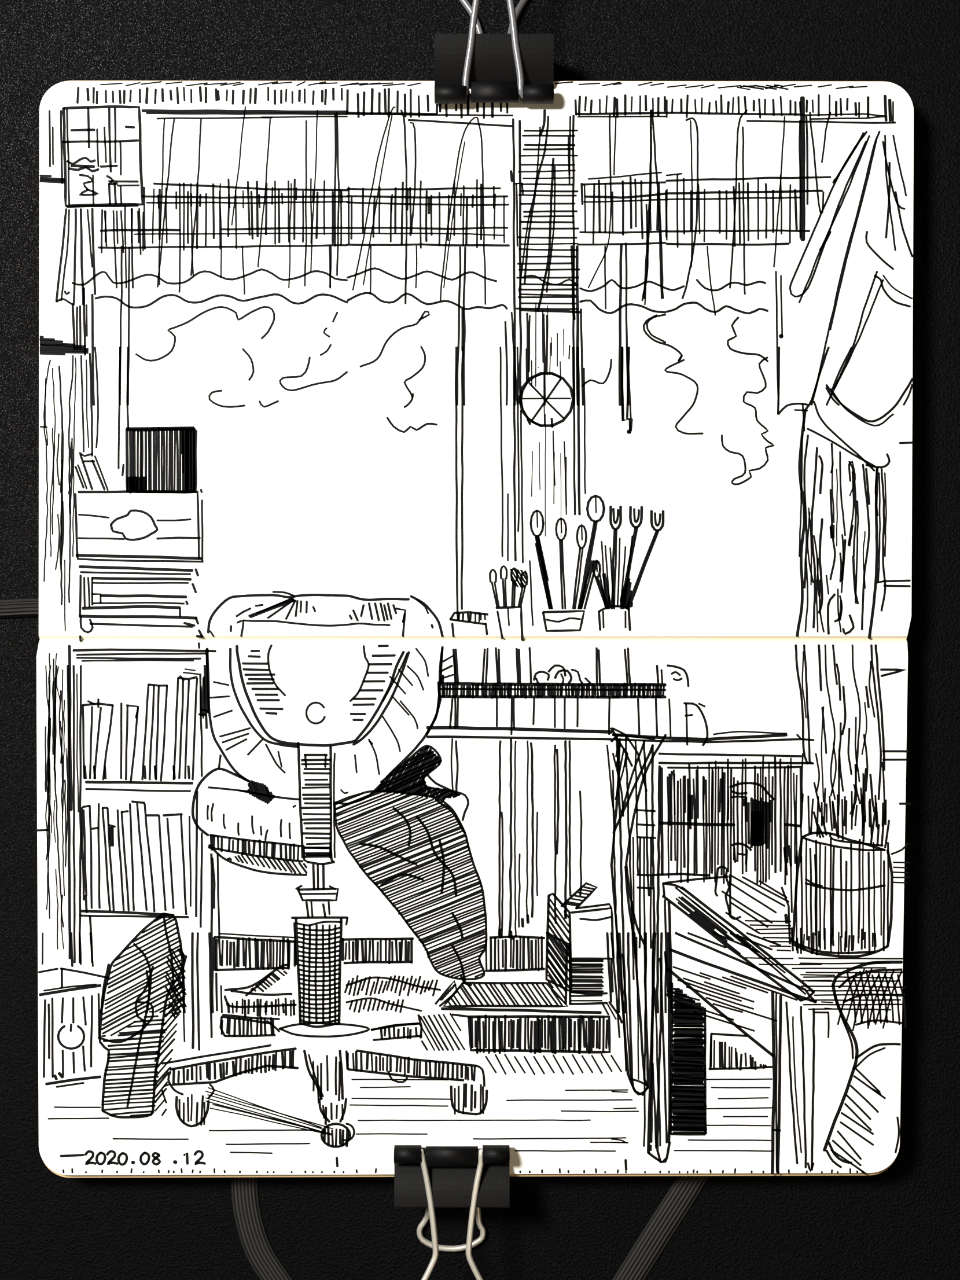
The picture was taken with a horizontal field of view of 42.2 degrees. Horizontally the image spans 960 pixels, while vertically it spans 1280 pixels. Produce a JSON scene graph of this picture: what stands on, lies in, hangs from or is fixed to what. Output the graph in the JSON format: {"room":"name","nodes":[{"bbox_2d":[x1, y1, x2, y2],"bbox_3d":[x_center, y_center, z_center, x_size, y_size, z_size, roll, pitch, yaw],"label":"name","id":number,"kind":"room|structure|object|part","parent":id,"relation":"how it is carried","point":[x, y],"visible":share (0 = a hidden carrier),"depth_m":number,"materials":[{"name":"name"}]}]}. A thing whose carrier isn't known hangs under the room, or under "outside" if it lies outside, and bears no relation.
{"room":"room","nodes":[
{"label":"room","id":0,"kind":"room"},
{"bbox_2d":[393,1145,509,1279],"bbox_3d":[-0.007,0.145,0.300,0.028,0.020,0.047,0,90,0],"label":"binder clip","id":1,"kind":"object","parent":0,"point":[448,1176],"visible":1,"depth_m":0.30,"materials":[{"name":"black metal"}]},
{"bbox_3d":[-0.007,0.145,0.309,0.017,0.001,0.013,0,90,0],"label":"handle","id":2,"kind":"part","parent":1,"relation":"part of","materials":[{"name":"silver metal"}]},
{"bbox_3d":[-0.007,0.145,0.294,0.022,0.010,0.046,0,90,0],"label":"handle","id":3,"kind":"part","parent":1,"relation":"part of","materials":[{"name":"silver metal"}]},
{"bbox_2d":[0,0,959,1279],"bbox_3d":[0.000,0.000,0.310,0.900,0.001,0.900,0,90,0],"label":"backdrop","id":4,"kind":"structure","parent":0,"point":[901,1221],"depth_m":0.31,"materials":[{"name":"black leather"}]},
{"bbox_2d":[0,597,38,618],"bbox_3d":[-0.118,-0.008,0.309,0.020,0.001,0.005,0,90,0],"label":"elastic band","id":5,"kind":"object","parent":4,"relation":"on","point":[17,607],"visible":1,"depth_m":0.31,"materials":[{"name":"grey fabric"}]},
{"bbox_2d":[230,1176,292,1279],"bbox_3d":[-0.054,0.149,0.310,0.011,0.001,0.044,-20,90,0],"label":"elastic band","id":6,"kind":"object","parent":4,"relation":"on","point":[257,1249],"visible":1,"depth_m":0.31,"materials":[{"name":"grey fabric"}]},
{"bbox_2d":[34,80,913,1177],"bbox_3d":[-0.001,-0.003,0.305,0.213,0.009,0.268,0,90,0],"label":"sketchbook","id":7,"kind":"object","parent":4,"relation":"on","point":[475,539],"visible":1,"depth_m":0.30,"materials":[{"name":"white paper"}]},
{"bbox_2d":[433,0,553,103],"bbox_3d":[0.003,-0.154,0.299,0.029,0.021,0.050,0,90,0],"label":"binder clip","id":8,"kind":"object","parent":7,"relation":"attached to","point":[497,67],"visible":1,"depth_m":0.30,"materials":[{"name":"black metal"}]},
{"bbox_3d":[0.003,-0.154,0.294,0.022,0.010,0.049,0,90,0],"label":"handle","id":9,"kind":"part","parent":8,"relation":"part of","materials":[{"name":"grey metal"}]},
{"bbox_3d":[0.003,-0.162,0.309,0.023,0.002,0.027,0,90,0],"label":"handle","id":10,"kind":"part","parent":8,"relation":"part of","materials":[{"name":"grey metal"}]},
{"bbox_2d":[611,1175,709,1279],"bbox_3d":[0.044,0.148,0.310,0.008,0.001,0.046,31,90,0],"label":"elastic band","id":11,"kind":"object","parent":4,"relation":"on","point":[684,1190],"visible":1,"depth_m":0.31,"materials":[{"name":"grey fabric"}]}
]}

